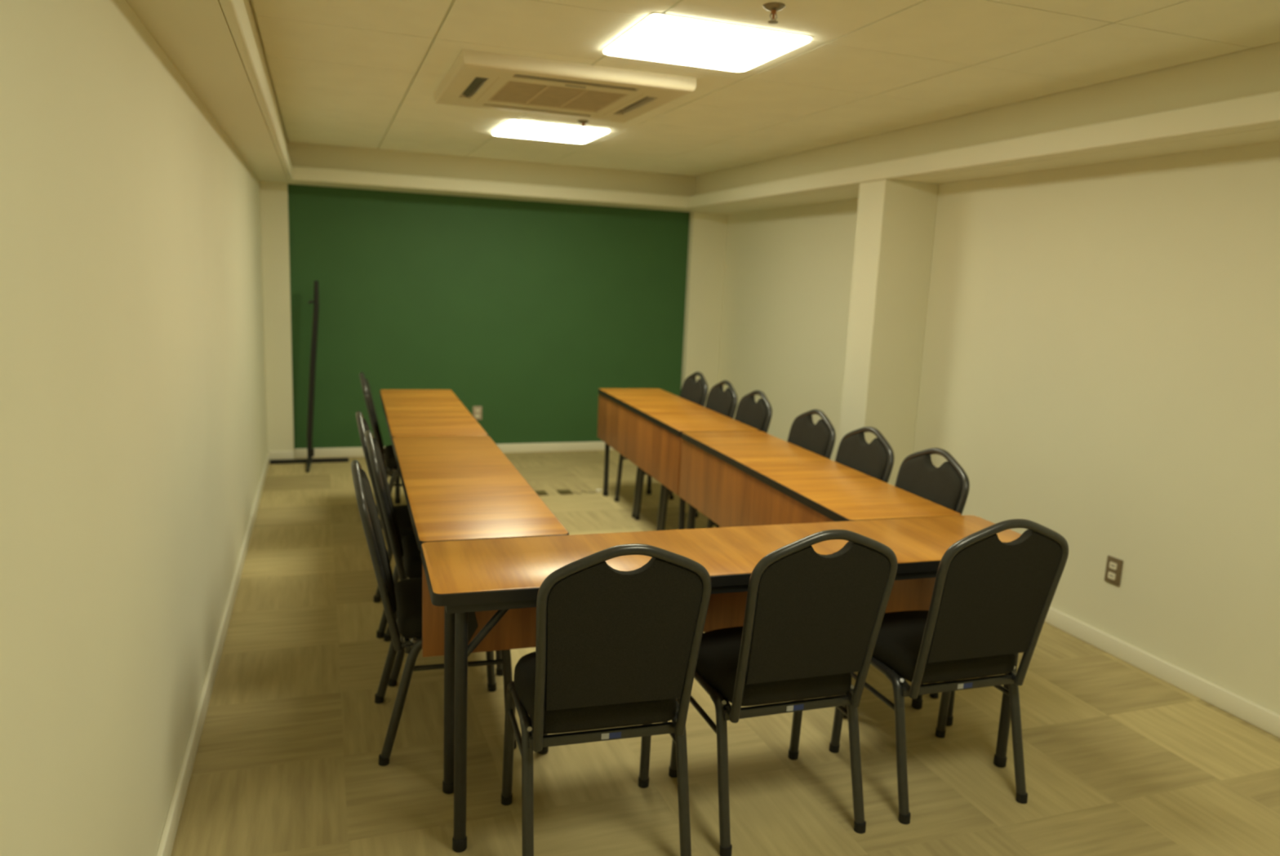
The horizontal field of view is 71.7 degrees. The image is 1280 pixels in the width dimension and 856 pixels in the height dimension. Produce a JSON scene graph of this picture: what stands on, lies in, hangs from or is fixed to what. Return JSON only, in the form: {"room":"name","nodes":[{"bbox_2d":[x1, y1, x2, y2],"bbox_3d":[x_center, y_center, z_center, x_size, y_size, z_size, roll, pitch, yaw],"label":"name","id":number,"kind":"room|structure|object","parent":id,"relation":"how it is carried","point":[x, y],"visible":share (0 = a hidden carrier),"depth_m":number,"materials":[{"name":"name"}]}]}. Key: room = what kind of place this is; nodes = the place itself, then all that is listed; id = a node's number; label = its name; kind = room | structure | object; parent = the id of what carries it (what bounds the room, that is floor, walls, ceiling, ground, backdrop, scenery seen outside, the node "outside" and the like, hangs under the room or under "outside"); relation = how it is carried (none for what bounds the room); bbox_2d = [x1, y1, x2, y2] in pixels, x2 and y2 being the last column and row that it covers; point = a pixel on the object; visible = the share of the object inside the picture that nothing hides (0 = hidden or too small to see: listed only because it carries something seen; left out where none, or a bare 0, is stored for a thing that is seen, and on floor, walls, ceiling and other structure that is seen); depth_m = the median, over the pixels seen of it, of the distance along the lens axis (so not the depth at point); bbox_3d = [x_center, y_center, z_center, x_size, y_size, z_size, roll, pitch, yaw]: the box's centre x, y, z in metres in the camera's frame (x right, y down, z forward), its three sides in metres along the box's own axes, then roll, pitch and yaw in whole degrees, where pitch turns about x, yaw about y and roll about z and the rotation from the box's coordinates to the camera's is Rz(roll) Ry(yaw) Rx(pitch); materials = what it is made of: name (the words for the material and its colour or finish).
{"room":"meeting room","nodes":[
{"label":"meeting room","id":0,"kind":"room"},
{"bbox_2d":[0,0,267,855],"bbox_3d":[-1.279,-0.128,2.186,0.120,2.470,9.990,-1,10,-20],"label":"wall","id":1,"kind":"structure","parent":0,"point":[134,446],"depth_m":1.80,"materials":[{"name":"paint"}]},
{"bbox_2d":[125,0,292,183],"bbox_3d":[-1.071,-1.125,2.075,0.232,0.289,9.750,-1,10,-20],"label":"ceiling beam","id":2,"kind":"structure","parent":1,"relation":"attached to","point":[215,46],"depth_m":2.76,"materials":[{"name":"paint"}]},
{"bbox_2d":[155,451,270,855],"bbox_3d":[-1.252,1.055,2.374,0.016,0.078,9.670,-1,10,-20],"label":"baseboard","id":3,"kind":"structure","parent":1,"relation":"attached to","point":[165,848],"depth_m":2.96,"materials":[{"name":"paint"}]},
{"bbox_2d":[287,183,689,448],"bbox_3d":[-1.094,-1.017,7.414,3.780,2.470,0.120,-1,10,-20],"label":"wall","id":4,"kind":"structure","parent":0,"point":[522,310],"depth_m":7.28,"materials":[{"name":"green paint"}]},
{"bbox_2d":[259,181,294,458],"bbox_3d":[-2.759,-0.786,6.748,0.190,2.100,0.080,-1,10,-20],"label":"trim","id":5,"kind":"structure","parent":4,"relation":"attached to","point":[274,218],"depth_m":6.70,"materials":[{"name":"paint"}]},
{"bbox_2d":[269,441,613,459],"bbox_3d":[-1.109,0.179,7.516,3.780,0.078,0.096,-1,10,-20],"label":"baseboard","id":6,"kind":"structure","parent":4,"relation":"attached to","point":[584,446],"depth_m":7.54,"materials":[{"name":"paint"}]},
{"bbox_2d":[472,406,482,420],"bbox_3d":[-1.359,-0.125,7.413,0.076,0.116,0.013,-1,10,-20],"label":"wall socket","id":7,"kind":"object","parent":4,"relation":"attached to","point":[477,411],"visible":0.94,"depth_m":7.41,"materials":[{"name":"white plastic"}]},
{"bbox_2d":[287,138,696,211],"bbox_3d":[-1.063,-1.963,6.957,3.165,0.289,0.420,-1,10,-20],"label":"ceiling beam","id":8,"kind":"structure","parent":4,"relation":"attached to","point":[312,164],"depth_m":6.79,"materials":[{"name":"paint"}]},
{"bbox_2d":[680,211,727,407],"bbox_3d":[0.557,-0.848,7.934,0.325,2.100,0.080,-1,10,-20],"label":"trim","id":9,"kind":"structure","parent":4,"relation":"attached to","point":[707,231],"depth_m":7.84,"materials":[{"name":"paint"}]},
{"bbox_2d":[170,449,1279,855],"bbox_3d":[0.503,1.103,3.060,4.020,0.100,9.990,-1,10,-20],"label":"floor","id":10,"kind":"structure","parent":0,"point":[1120,760],"depth_m":2.88,"materials":[{"name":"carpet"}]},
{"bbox_2d":[270,280,348,472],"bbox_3d":[-2.471,-0.390,6.592,0.570,1.395,0.373,-1,10,-20],"label":"banner stand","id":11,"kind":"object","parent":10,"relation":"on","point":[310,451],"visible":1,"depth_m":6.76,"materials":[{"name":"black metal"}]},
{"bbox_2d":[359,372,402,529],"bbox_3d":[-1.371,0.135,5.217,0.524,0.922,0.450,-1,10,-18],"label":"banquet chair","id":12,"kind":"object","parent":10,"relation":"on","point":[388,455],"visible":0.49,"depth_m":5.00,"materials":[{"name":"grey fabric"}]},
{"bbox_2d":[355,411,414,639],"bbox_3d":[-0.963,0.383,3.876,0.524,0.922,0.450,-1,10,-18],"label":"banquet chair","id":13,"kind":"object","parent":10,"relation":"on","point":[402,512],"visible":0.36,"depth_m":3.68,"materials":[{"name":"black metal"}]},
{"bbox_2d":[351,460,516,766],"bbox_3d":[-0.677,0.556,2.937,0.524,0.922,0.450,-1,10,-18],"label":"banquet chair","id":14,"kind":"object","parent":10,"relation":"on","point":[406,599],"visible":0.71,"depth_m":2.74,"materials":[{"name":"black metal"}]},
{"bbox_2d":[379,389,488,504],"bbox_3d":[-1.222,0.257,5.073,0.455,0.740,1.672,-1,10,-18],"label":"folding table","id":15,"kind":"object","parent":10,"relation":"on","point":[407,412],"visible":0.44,"depth_m":4.85,"materials":[{"name":"laminate"}]},
{"bbox_2d":[364,430,502,687],"bbox_3d":[-0.794,0.461,3.458,0.524,0.922,0.450,-1,10,-18],"label":"banquet chair","id":16,"kind":"object","parent":10,"relation":"on","point":[406,548],"visible":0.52,"depth_m":3.25,"materials":[{"name":"black metal"}]},
{"bbox_2d":[391,435,568,754],"bbox_3d":[-0.703,0.549,3.504,0.455,0.740,1.672,-1,10,-18],"label":"folding table","id":17,"kind":"object","parent":10,"relation":"on","point":[455,488],"visible":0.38,"depth_m":3.17,"materials":[{"name":"laminate"}]},
{"bbox_2d":[535,490,548,495],"bbox_3d":[-0.696,0.455,6.214,0.085,0.009,0.120,-1,10,-20],"label":"socket","id":18,"kind":"object","parent":10,"relation":"on","point":[538,492],"visible":0.77,"depth_m":6.19,"materials":[{"name":"gold metal"}]},
{"bbox_2d":[556,489,573,494],"bbox_3d":[-0.531,0.452,6.273,0.095,0.009,0.120,-1,10,-20],"label":"socket","id":19,"kind":"object","parent":10,"relation":"on","point":[560,491],"visible":1,"depth_m":6.25,"materials":[{"name":"gold metal"}]},
{"bbox_2d":[501,543,711,855],"bbox_3d":[-0.108,0.679,2.359,0.450,0.922,0.524,0,10,-16],"label":"banquet chair","id":20,"kind":"object","parent":10,"relation":"on","point":[615,648],"visible":1,"depth_m":2.16,"materials":[{"name":"grey fabric"}]},
{"bbox_2d":[613,371,708,518],"bbox_3d":[0.135,0.084,5.889,0.524,0.922,0.450,-1,10,-17],"label":"banquet chair","id":21,"kind":"object","parent":10,"relation":"on","point":[694,391],"visible":0.37,"depth_m":5.85,"materials":[{"name":"grey fabric"}]},
{"bbox_2d":[597,388,759,529],"bbox_3d":[0.160,0.231,5.574,0.462,0.740,1.714,-1,10,-17],"label":"folding table","id":22,"kind":"object","parent":10,"relation":"on","point":[646,426],"visible":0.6,"depth_m":5.32,"materials":[{"name":"laminate"}]},
{"bbox_2d":[634,380,737,530],"bbox_3d":[0.276,0.165,5.452,0.524,0.922,0.450,-1,10,-17],"label":"banquet chair","id":23,"kind":"object","parent":10,"relation":"on","point":[725,403],"visible":0.33,"depth_m":5.42,"materials":[{"name":"grey fabric"}]},
{"bbox_2d":[659,390,772,530],"bbox_3d":[0.419,0.244,5.026,0.524,0.922,0.450,-1,10,-17],"label":"banquet chair","id":24,"kind":"object","parent":10,"relation":"on","point":[757,415],"visible":0.26,"depth_m":5.01,"materials":[{"name":"grey fabric"}]},
{"bbox_2d":[420,515,1021,853],"bbox_3d":[0.328,0.724,2.738,1.930,0.740,0.438,-1,10,-18],"label":"folding table","id":25,"kind":"object","parent":10,"relation":"on","point":[478,595],"visible":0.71,"depth_m":2.61,"materials":[{"name":"laminate"}]},
{"bbox_2d":[706,408,835,528],"bbox_3d":[0.620,0.367,4.363,0.524,0.922,0.450,-1,10,-17],"label":"banquet chair","id":26,"kind":"object","parent":10,"relation":"on","point":[819,438],"visible":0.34,"depth_m":4.32,"materials":[{"name":"grey fabric"}]},
{"bbox_2d":[668,529,897,855],"bbox_3d":[0.393,0.668,2.549,0.450,0.922,0.524,-1,10,-18],"label":"banquet chair","id":27,"kind":"object","parent":10,"relation":"on","point":[812,620],"visible":0.94,"depth_m":2.36,"materials":[{"name":"grey fabric"}]},
{"bbox_2d":[679,431,961,719],"bbox_3d":[0.670,0.529,3.962,0.462,0.740,1.712,-1,10,-17],"label":"folding table","id":28,"kind":"object","parent":10,"relation":"on","point":[733,478],"visible":0.46,"depth_m":3.82,"materials":[{"name":"laminate"}]},
{"bbox_2d":[835,426,894,483],"bbox_3d":[0.763,0.453,3.897,0.524,0.922,0.450,-1,10,-17],"label":"banquet chair","id":29,"kind":"object","parent":10,"relation":"on","point":[875,460],"visible":0.29,"depth_m":3.85,"materials":[{"name":"grey fabric"}]},
{"bbox_2d":[894,448,969,698],"bbox_3d":[0.910,0.537,3.442,0.524,0.922,0.450,-1,10,-17],"label":"banquet chair","id":30,"kind":"object","parent":10,"relation":"on","point":[947,486],"visible":0.24,"depth_m":3.40,"materials":[{"name":"grey fabric"}]},
{"bbox_2d":[828,519,1068,825],"bbox_3d":[0.933,0.660,2.732,0.450,0.922,0.524,-1,10,-18],"label":"banquet chair","id":31,"kind":"object","parent":10,"relation":"on","point":[992,598],"visible":0.93,"depth_m":2.55,"materials":[{"name":"grey fabric"}]},
{"bbox_2d":[249,0,1279,176],"bbox_3d":[0.607,-1.319,2.644,3.780,0.080,9.750,-1,10,-20],"label":"ceiling","id":32,"kind":"structure","parent":0,"point":[355,73],"depth_m":3.43,"materials":[{"name":"paint"}]},
{"bbox_2d":[492,119,610,143],"bbox_3d":[-0.546,-1.787,5.352,0.598,0.012,0.588,-1,10,-20],"label":"ceiling light panel","id":33,"kind":"object","parent":32,"relation":"attached to","point":[512,127],"visible":1,"depth_m":5.29,"materials":[{"name":"white plastic"}]},
{"bbox_2d":[434,48,696,122],"bbox_3d":[-0.382,-1.534,4.045,0.984,0.054,0.944,-1,10,-20],"label":"air conditioner","id":34,"kind":"object","parent":32,"relation":"attached to","point":[476,78],"visible":1,"depth_m":3.84,"materials":[{"name":"plastic"}]},
{"bbox_2d":[462,76,484,97],"bbox_3d":[-0.737,-1.528,3.917,0.055,0.044,0.500,-1,10,-20],"label":"outlet","id":35,"kind":"object","parent":34,"relation":"attached to","point":[474,86],"depth_m":3.93,"materials":[{"name":"plastic"}]},
{"bbox_2d":[488,80,626,111],"bbox_3d":[-0.382,-1.530,4.045,0.536,0.034,0.496,-1,10,-20],"label":"grille","id":36,"kind":"object","parent":34,"relation":"attached to","point":[513,92],"depth_m":4.05,"materials":[{"name":"beige plastic"}]},
{"bbox_2d":[515,74,635,89],"bbox_3d":[-0.262,-1.473,3.713,0.540,0.044,0.055,-1,10,-20],"label":"outlet","id":37,"kind":"object","parent":34,"relation":"attached to","point":[534,77],"depth_m":3.72,"materials":[{"name":"white plastic"}]},
{"bbox_2d":[616,96,648,112],"bbox_3d":[-0.026,-1.542,4.172,0.055,0.044,0.500,-1,10,-20],"label":"outlet","id":38,"kind":"object","parent":34,"relation":"attached to","point":[641,102],"depth_m":4.20,"materials":[{"name":"white plastic"}]},
{"bbox_2d":[577,120,589,130],"bbox_3d":[-0.316,-1.686,4.936,0.068,0.050,0.068,-1,10,-20],"label":"sprinkler","id":39,"kind":"object","parent":32,"relation":"attached to","point":[583,122],"visible":1,"depth_m":4.92,"materials":[{"name":"metal"}]},
{"bbox_2d":[601,12,813,71],"bbox_3d":[0.227,-1.387,3.212,0.598,0.012,0.568,-1,10,-20],"label":"ceiling light panel","id":40,"kind":"object","parent":32,"relation":"attached to","point":[658,37],"visible":1,"depth_m":3.15,"materials":[{"name":"white plastic"}]},
{"bbox_2d":[763,1,785,23],"bbox_3d":[0.412,-1.277,2.733,0.068,0.050,0.068,-1,10,-20],"label":"sprinkler","id":41,"kind":"object","parent":32,"relation":"attached to","point":[774,6],"visible":1,"depth_m":2.72,"materials":[{"name":"metal"}]},
{"bbox_2d":[717,141,1279,715],"bbox_3d":[2.317,-0.195,3.473,0.280,2.470,9.990,-1,10,-20],"label":"wall","id":42,"kind":"structure","parent":0,"point":[1100,365],"depth_m":3.86,"materials":[{"name":"paint"}]},
{"bbox_2d":[838,179,938,486],"bbox_3d":[1.396,-0.328,5.112,0.345,2.100,0.250,-1,10,-20],"label":"column","id":43,"kind":"structure","parent":42,"relation":"attached to","point":[895,220],"depth_m":4.96,"materials":[{"name":"paint"}]},
{"bbox_2d":[684,41,1279,213],"bbox_3d":[2.135,-1.185,3.222,0.518,0.289,9.750,-1,10,-20],"label":"ceiling beam","id":44,"kind":"structure","parent":42,"relation":"attached to","point":[1233,99],"depth_m":3.79,"materials":[{"name":"paint"}]},
{"bbox_2d":[1104,555,1123,586],"bbox_3d":[2.047,0.618,3.835,0.013,0.116,0.076,-1,10,-20],"label":"wall socket","id":45,"kind":"object","parent":42,"relation":"attached to","point":[1113,566],"visible":1,"depth_m":3.83,"materials":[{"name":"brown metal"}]},
{"bbox_2d":[1107,572,1115,580],"bbox_3d":[2.044,0.641,3.838,0.009,0.028,0.036,-1,10,-20],"label":"outlet","id":46,"kind":"object","parent":45,"relation":"attached to","point":[1111,575],"depth_m":3.84,"materials":[{"name":"white plastic"}]},
{"bbox_2d":[1109,561,1117,569],"bbox_3d":[2.046,0.595,3.830,0.009,0.028,0.036,-1,10,-20],"label":"outlet","id":47,"kind":"object","parent":45,"relation":"attached to","point":[1113,565],"depth_m":3.83,"materials":[{"name":"white plastic"}]},
{"bbox_2d":[1044,607,1279,738],"bbox_3d":[2.057,0.995,3.549,0.521,0.078,9.654,-1,10,-20],"label":"baseboard","id":48,"kind":"structure","parent":42,"relation":"attached to","point":[1268,721],"depth_m":3.57,"materials":[{"name":"paint"}]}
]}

